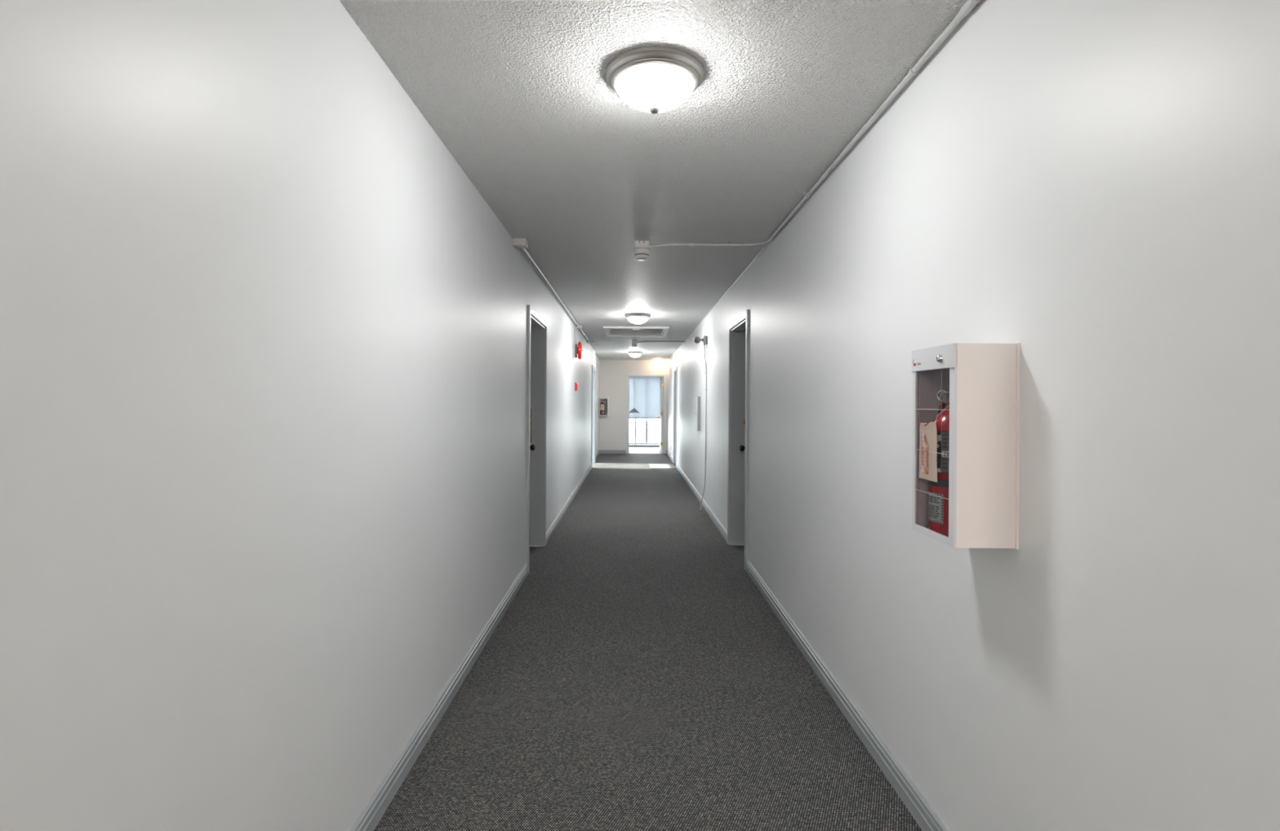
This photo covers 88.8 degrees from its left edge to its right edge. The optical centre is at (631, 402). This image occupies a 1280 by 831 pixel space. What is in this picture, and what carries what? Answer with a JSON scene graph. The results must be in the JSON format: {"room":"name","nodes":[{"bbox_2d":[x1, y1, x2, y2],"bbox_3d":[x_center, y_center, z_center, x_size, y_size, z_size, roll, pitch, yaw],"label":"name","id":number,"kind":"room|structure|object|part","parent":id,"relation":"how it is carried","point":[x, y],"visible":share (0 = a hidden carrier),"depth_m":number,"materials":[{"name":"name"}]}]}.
{"room":"apartment building corridor","nodes":[
{"label":"apartment building corridor","id":0,"kind":"room"},
{"bbox_2d":[0,0,599,830],"bbox_3d":[-0.922,0.115,8.635,0.220,2.440,16.770,0,0,0],"label":"wall","id":1,"kind":"structure","parent":0,"point":[263,331],"depth_m":1.35,"materials":[{"name":"paint"}]},
{"bbox_2d":[349,562,528,830],"bbox_3d":[-0.812,1.289,2.655,0.015,0.093,4.810,0,0,0],"label":"baseboard","id":2,"kind":"structure","parent":1,"relation":"attached to","point":[375,809],"depth_m":2.57,"materials":[{"name":"paint"}]},
{"bbox_2d":[525,304,547,573],"bbox_3d":[-0.909,0.290,5.590,0.228,2.090,1.060,0,0,0],"label":"door","id":3,"kind":"structure","parent":1,"relation":"in","point":[537,326],"depth_m":6.04,"materials":[{"name":"paint"}]},
{"bbox_3d":[-0.804,0.291,5.090,0.018,2.090,0.060,0,0,0],"label":"casing","id":4,"kind":"part","parent":3,"relation":"part of","materials":[{"name":"paint"}]},
{"bbox_3d":[-0.939,0.215,6.042,0.026,0.310,0.004,0,0,0],"label":"strike plate","id":5,"kind":"part","parent":3,"relation":"part of","materials":[{"name":"gold metal"}]},
{"bbox_3d":[-0.925,0.415,5.974,0.078,0.066,0.066,0,0,0],"label":"knob","id":6,"kind":"part","parent":3,"relation":"part of","materials":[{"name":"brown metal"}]},
{"bbox_3d":[-0.894,1.094,6.042,0.135,0.458,0.004,0,0,0],"label":"kick plate","id":7,"kind":"part","parent":3,"relation":"part of","materials":[{"name":"paint"}]},
{"bbox_3d":[-0.797,-0.724,5.590,0.018,0.060,0.940,0,0,0],"label":"head casing","id":8,"kind":"part","parent":3,"relation":"part of","materials":[{"name":"paint"}]},
{"bbox_3d":[-0.804,0.291,6.090,0.018,2.090,0.060,0,0,0],"label":"casing","id":9,"kind":"part","parent":3,"relation":"part of","materials":[{"name":"paint"}]},
{"bbox_2d":[546,463,591,543],"bbox_3d":[-0.812,1.289,9.670,0.015,0.093,7.100,0,0,0],"label":"baseboard","id":10,"kind":"structure","parent":1,"relation":"attached to","point":[553,526],"depth_m":7.87,"materials":[{"name":"paint"}]},
{"bbox_2d":[574,382,577,391],"bbox_3d":[-0.789,-0.221,9.360,0.042,0.120,0.084,0,0,0],"label":"station","id":11,"kind":"object","parent":1,"relation":"attached to","point":[575,384],"visible":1,"depth_m":9.32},
{"bbox_2d":[574,328,582,359],"bbox_3d":[-0.750,-0.839,9.360,0.112,0.449,0.248,0,0,0],"label":"bell","id":12,"kind":"object","parent":1,"relation":"attached to","point":[578,348],"visible":1,"depth_m":9.31,"materials":[{"name":"red metal"}]},
{"bbox_2d":[591,364,595,465],"bbox_3d":[-0.909,0.290,13.840,0.228,2.090,1.240,0,0,0],"label":"door","id":13,"kind":"structure","parent":1,"relation":"in","point":[593,368],"depth_m":14.38,"materials":[{"name":"paint"}]},
{"bbox_3d":[-0.804,0.291,13.250,0.018,2.090,0.060,0,0,0],"label":"casing","id":14,"kind":"part","parent":13,"relation":"part of","materials":[{"name":"paint"}]},
{"bbox_3d":[-0.804,0.291,14.430,0.018,2.090,0.060,0,0,0],"label":"casing","id":15,"kind":"part","parent":13,"relation":"part of","materials":[{"name":"paint"}]},
{"bbox_2d":[599,396,608,415],"bbox_3d":[-0.714,0.104,16.935,0.241,0.499,0.170,0,0,0],"label":"fire extinguisher cabinet","id":16,"kind":"object","parent":1,"relation":"attached to","point":[601,398],"visible":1,"depth_m":16.87,"materials":[{"name":"metal"}]},
{"bbox_2d":[600,399,605,414],"bbox_3d":[-0.749,0.136,16.943,0.132,0.424,0.131,0,0,41],"label":"fire extinguisher","id":17,"kind":"object","parent":16,"relation":"in","point":[602,411],"visible":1,"depth_m":16.90,"materials":[{"name":"metal"}]},
{"bbox_3d":[-0.715,-0.115,16.866,0.236,0.059,0.010,0,0,0],"label":"header panel","id":18,"kind":"part","parent":16,"relation":"part of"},
{"bbox_3d":[-0.716,0.103,17.018,0.228,0.488,0.004,0,0,0],"label":"panel","id":19,"kind":"part","parent":16,"relation":"part of","materials":[{"name":"white metal"}]},
{"bbox_2d":[599,360,667,450],"bbox_3d":[-0.001,0.121,17.085,4.400,2.440,0.130,0,0,0],"label":"wall","id":20,"kind":"structure","parent":0,"point":[612,373],"depth_m":17.02,"materials":[{"name":"paint"}]},
{"bbox_2d":[599,449,626,453],"bbox_3d":[-0.500,1.291,17.012,0.708,0.093,0.015,0,0,0],"label":"baseboard","id":21,"kind":"structure","parent":20,"relation":"attached to","point":[601,451],"depth_m":17.00,"materials":[{"name":"paint"}]},
{"bbox_2d":[628,453,662,453],"bbox_3d":[0.374,1.337,17.090,0.888,0.012,0.100,0,0,0],"label":"trim","id":22,"kind":"structure","parent":20,"relation":"attached to","point":[628,453],"depth_m":17.04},
{"bbox_2d":[626,373,666,453],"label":"door frame","id":23,"kind":"structure","parent":20,"relation":"in","point":[662,417],"depth_m":17.00,"materials":[{"name":"paint"}]},
{"bbox_3d":[-0.110,0.295,17.012,0.060,2.090,0.016,0,0,0],"label":"casing","id":24,"kind":"part","parent":23,"relation":"part of","materials":[{"name":"white wood"}]},
{"bbox_3d":[0.387,-0.717,17.012,0.920,0.060,0.016,0,0,0],"label":"head casing","id":25,"kind":"part","parent":23,"relation":"part of","materials":[{"name":"white wood"}]},
{"bbox_3d":[0.870,0.301,17.012,0.060,2.090,0.016,0,0,0],"label":"casing","id":26,"kind":"part","parent":23,"relation":"part of","materials":[{"name":"white wood"}]},
{"bbox_2d":[373,446,922,830],"bbox_3d":[-0.009,1.371,10.085,4.400,0.060,19.670,0,0,0],"label":"floor","id":27,"kind":"structure","parent":0,"point":[637,677],"depth_m":2.87,"materials":[{"name":"carpet"}]},
{"bbox_2d":[648,463,676,468],"bbox_3d":[0.645,1.339,13.660,0.537,0.012,0.910,0,0,0],"label":"doormat","id":28,"kind":"object","parent":27,"relation":"on","point":[651,465],"visible":1,"depth_m":13.55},
{"bbox_2d":[338,0,967,359],"bbox_3d":[0.070,-1.169,8.700,2.188,0.140,16.900,0,0,0],"label":"ceiling","id":29,"kind":"structure","parent":0,"point":[518,93],"depth_m":2.54,"materials":[{"name":"white paint"}]},
{"bbox_2d":[512,238,592,343],"bbox_3d":[-0.751,-1.080,8.090,0.104,0.048,7.380,0,0,0],"label":"conduit","id":30,"kind":"object","parent":29,"relation":"attached to","point":[522,243],"visible":0.99,"depth_m":5.12,"materials":[{"name":"metal"}]},
{"bbox_2d":[631,339,638,346],"bbox_3d":[0.052,-1.038,11.580,0.128,0.121,0.128,0,0,0],"label":"smoke detector","id":31,"kind":"object","parent":29,"relation":"attached to","point":[634,343],"visible":1,"depth_m":11.53,"materials":[{"name":"white plastic"}]},
{"bbox_2d":[627,351,642,358],"bbox_3d":[0.076,-1.031,14.300,0.328,0.135,0.328,0,0,0],"label":"ceiling light","id":32,"kind":"object","parent":29,"relation":"attached to","point":[634,353],"visible":1,"depth_m":14.20,"materials":[{"name":"white glass"}]},
{"bbox_3d":[0.076,-1.022,14.300,0.261,0.078,0.261,0,0,0],"label":"lamp shade","id":33,"kind":"part","parent":32,"relation":"part of","materials":[{"name":"white glass"}]},
{"bbox_2d":[603,326,669,337],"bbox_3d":[0.066,-1.142,10.120,0.958,0.174,1.276,0,0,0],"label":"ceiling hatch","id":34,"kind":"object","parent":29,"relation":"attached to","point":[610,331],"visible":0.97,"depth_m":10.69,"materials":[{"name":"paint"}]},
{"bbox_2d":[624,312,650,325],"bbox_3d":[0.076,-1.031,8.200,0.328,0.135,0.328,0,0,0],"label":"ceiling light","id":35,"kind":"object","parent":29,"relation":"attached to","point":[637,318],"visible":1,"depth_m":8.10,"materials":[{"name":"white glass"}]},
{"bbox_3d":[0.076,-1.022,8.200,0.261,0.078,0.261,0,0,0],"label":"lamp shade","id":36,"kind":"part","parent":35,"relation":"part of","materials":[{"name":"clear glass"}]},
{"bbox_2d":[632,240,651,260],"bbox_3d":[0.070,-1.038,4.490,0.128,0.121,0.128,0,0,0],"label":"smoke detector","id":37,"kind":"object","parent":29,"relation":"attached to","point":[642,250],"visible":1,"depth_m":4.44,"materials":[{"name":"white plastic"}]},
{"bbox_2d":[605,46,704,114],"bbox_3d":[0.076,-1.031,2.180,0.328,0.135,0.328,0,0,0],"label":"ceiling light","id":38,"kind":"object","parent":29,"relation":"attached to","point":[654,80],"visible":1,"depth_m":2.09,"materials":[{"name":"white glass"}]},
{"bbox_3d":[0.076,-1.022,2.180,0.261,0.078,0.261,0,0,0],"label":"lamp shade","id":39,"kind":"part","parent":38,"relation":"part of","materials":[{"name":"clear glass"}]},
{"bbox_2d":[656,359,661,366],"bbox_3d":[0.691,-1.001,16.720,0.110,0.188,0.110,0,0,0],"label":"light","id":40,"kind":"object","parent":29,"relation":"attached to","point":[658,363],"visible":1,"depth_m":16.68,"materials":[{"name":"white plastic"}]},
{"bbox_2d":[637,340,684,342],"bbox_3d":[0.523,-1.071,11.568,0.842,0.040,0.046,0,0,0],"label":"conduit","id":41,"kind":"object","parent":29,"relation":"attached to","point":[638,341],"visible":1,"depth_m":11.57,"materials":[{"name":"grey metal"}]},
{"bbox_2d":[648,0,982,248],"bbox_3d":[0.527,-1.076,1.752,0.817,0.044,5.504,0,0,0],"label":"conduit","id":42,"kind":"object","parent":29,"relation":"attached to","point":[968,6],"visible":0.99,"depth_m":2.44,"materials":[{"name":"metal"}]},
{"bbox_2d":[666,0,1279,830],"bbox_3d":[1.046,0.128,8.635,0.220,2.440,16.770,0,0,0],"label":"wall","id":43,"kind":"structure","parent":0,"point":[1092,187],"depth_m":1.44,"materials":[{"name":"paint"}]},
{"bbox_2d":[666,450,672,462],"bbox_3d":[0.921,1.300,15.740,0.015,0.093,2.560,0,0,0],"label":"baseboard","id":44,"kind":"structure","parent":43,"relation":"attached to","point":[669,455],"depth_m":15.66,"materials":[{"name":"paint"}]},
{"bbox_2d":[672,365,677,463],"bbox_3d":[1.031,0.302,13.960,0.228,2.090,1.000,0,0,0],"label":"door","id":45,"kind":"structure","parent":43,"relation":"in","point":[675,369],"depth_m":14.38,"materials":[{"name":"paint"}]},
{"bbox_3d":[0.926,0.302,14.430,0.018,2.090,0.060,0,0,0],"label":"casing","id":46,"kind":"part","parent":45,"relation":"part of","materials":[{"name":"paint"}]},
{"bbox_3d":[0.926,0.302,13.490,0.018,2.090,0.060,0,0,0],"label":"casing","id":47,"kind":"part","parent":45,"relation":"part of","materials":[{"name":"paint"}]},
{"bbox_2d":[693,396,700,431],"bbox_3d":[0.903,0.157,9.060,0.066,0.470,0.360,0,0,0],"label":"wall panel","id":48,"kind":"object","parent":43,"relation":"attached to","point":[696,399],"visible":1,"depth_m":8.88,"materials":[{"name":"metal"}]},
{"bbox_3d":[0.889,0.157,9.060,0.014,0.460,0.350,0,0,0],"label":"door","id":49,"kind":"part","parent":48,"relation":"part of","materials":[{"name":"white metal"}]},
{"bbox_2d":[693,335,707,344],"bbox_3d":[0.856,-0.771,8.150,0.172,0.110,0.100,0,0,0],"label":"lamp","id":50,"kind":"object","parent":43,"relation":"attached to","point":[697,340],"visible":1,"depth_m":8.12,"materials":[{"name":"black plastic"}]},
{"bbox_2d":[675,462,727,542],"bbox_3d":[0.921,1.300,9.845,0.015,0.093,7.230,0,0,0],"label":"baseboard","id":51,"kind":"structure","parent":43,"relation":"attached to","point":[719,526],"depth_m":7.98,"materials":[{"name":"paint"}]},
{"bbox_2d":[699,344,706,510],"bbox_3d":[0.897,0.314,8.135,0.077,2.063,0.058,0,0,0],"label":"cable","id":52,"kind":"object","parent":43,"relation":"attached to","point":[705,359],"visible":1,"depth_m":8.14,"materials":[{"name":"paint"}]},
{"bbox_2d":[668,247,764,359],"bbox_3d":[0.942,-1.091,10.820,0.012,0.010,12.400,0,0,0],"label":"trim","id":53,"kind":"structure","parent":43,"relation":"attached to","point":[762,250],"depth_m":6.25,"materials":[{"name":"white wood"}]},
{"bbox_2d":[727,309,749,570],"bbox_3d":[1.031,0.302,5.730,0.228,2.090,1.000,0,0,0],"label":"door","id":54,"kind":"structure","parent":43,"relation":"in","point":[739,328],"depth_m":6.15,"materials":[{"name":"paint"}]},
{"bbox_3d":[0.926,0.302,6.200,0.018,2.090,0.060,0,0,0],"label":"casing","id":55,"kind":"part","parent":54,"relation":"part of","materials":[{"name":"paint"}]},
{"bbox_3d":[0.932,-0.713,5.730,0.018,0.060,0.880,0,0,0],"label":"head casing","id":56,"kind":"part","parent":54,"relation":"part of","materials":[{"name":"paint"}]},
{"bbox_3d":[1.045,0.428,6.084,0.078,0.066,0.066,0,0,0],"label":"knob","id":57,"kind":"part","parent":54,"relation":"part of","materials":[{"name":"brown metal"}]},
{"bbox_3d":[0.926,0.302,5.260,0.018,2.090,0.060,0,0,0],"label":"casing","id":58,"kind":"part","parent":54,"relation":"part of","materials":[{"name":"paint"}]},
{"bbox_2d":[746,559,949,830],"bbox_3d":[0.921,1.300,2.740,0.015,0.093,4.980,0,0,0],"label":"baseboard","id":59,"kind":"structure","parent":43,"relation":"attached to","point":[924,815],"depth_m":2.60,"materials":[{"name":"paint"}]},
{"bbox_2d":[911,342,1019,549],"bbox_3d":[0.852,0.106,1.698,0.170,0.499,0.241,0,0,0],"label":"fire extinguisher cabinet","id":60,"kind":"object","parent":43,"relation":"attached to","point":[981,380],"visible":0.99,"depth_m":1.58,"materials":[{"name":"metal"}]},
{"bbox_3d":[0.784,-0.114,1.701,0.010,0.059,0.236,0,0,0],"label":"header panel","id":61,"kind":"part","parent":60,"relation":"part of","materials":[{"name":"white metal"}]},
{"bbox_3d":[0.784,0.134,1.700,0.006,0.438,0.236,0,0,0],"label":"door frame","id":62,"kind":"part","parent":60,"relation":"part of","materials":[{"name":"white metal"}]},
{"bbox_2d":[928,390,949,537],"bbox_3d":[0.859,0.138,1.733,0.131,0.424,0.131,0,0,41],"label":"fire extinguisher","id":63,"kind":"object","parent":60,"relation":"in","point":[938,507],"visible":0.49,"depth_m":1.70,"materials":[{"name":"red metal"}]},
{"bbox_2d":[918,404,949,482],"bbox_3d":[0.814,0.106,1.738,0.060,0.203,0.110,0,0,0],"label":"tag","id":64,"kind":"object","parent":63,"relation":"attached to","point":[928,431],"visible":0.99,"depth_m":1.74,"materials":[{"name":"paper"}]},
{"bbox_2d":[920,422,928,474],"bbox_3d":[0.786,0.124,1.755,0.003,0.136,0.042,0,0,0],"label":"print","id":65,"kind":"object","parent":64,"relation":"attached to","point":[924,426],"depth_m":1.76},
{"bbox_3d":[0.846,0.129,1.683,0.084,0.104,0.031,0,0,0],"label":"text panel","id":66,"kind":"part","parent":63,"relation":"part of","materials":[{"name":"paper"}]},
{"bbox_3d":[0.826,0.134,1.680,0.053,0.016,0.006,0,0,32],"label":"barcode panel","id":67,"kind":"part","parent":63,"relation":"part of","materials":[{"name":"white paper"}]},
{"bbox_3d":[0.007,-1.169,18.535,4.400,0.140,2.770,0,0,0],"label":"ceiling","id":68,"kind":"structure","parent":0,"visible":0},
{"bbox_2d":[629,407,639,413],"bbox_3d":[0.070,-0.394,18.500,0.320,1.410,0.320,0,0,0],"label":"pendant lamp","id":69,"kind":"object","parent":68,"relation":"hanging from","point":[633,411],"visible":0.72,"depth_m":18.41,"materials":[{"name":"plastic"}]},
{"bbox_3d":[-0.001,0.121,19.795,4.400,2.440,0.150,0,0,0],"label":"wall","id":70,"kind":"structure","parent":0,"visible":0},
{"bbox_2d":[629,418,659,444],"bbox_3d":[0.049,0.241,19.790,2.400,2.080,0.060,0,0,0],"label":"window","id":71,"kind":"structure","parent":70,"relation":"in","point":[635,442],"depth_m":19.76,"materials":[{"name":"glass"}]},
{"bbox_3d":[0.042,1.256,19.790,2.400,0.050,0.060,0,0,0],"label":"frame","id":72,"kind":"part","parent":71,"relation":"part of","materials":[{"name":"white wood"}]},
{"bbox_2d":[629,444,659,446],"bbox_3d":[0.042,1.301,19.670,2.480,0.040,0.100,0,0,0],"label":"window sill","id":73,"kind":"structure","parent":70,"relation":"attached to","point":[629,445],"depth_m":19.62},
{"bbox_2d":[629,376,663,418],"bbox_3d":[0.051,-0.184,19.690,2.460,1.360,0.052,0,0,0],"label":"roller blind","id":74,"kind":"object","parent":70,"relation":"attached to","point":[644,391],"visible":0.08,"depth_m":19.69,"materials":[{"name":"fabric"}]},
{"label":"outside","id":75,"kind":"structure","parent":0,"visible":0},
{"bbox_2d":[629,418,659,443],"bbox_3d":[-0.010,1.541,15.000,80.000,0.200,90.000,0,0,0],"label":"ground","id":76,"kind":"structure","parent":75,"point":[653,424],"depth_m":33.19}
]}

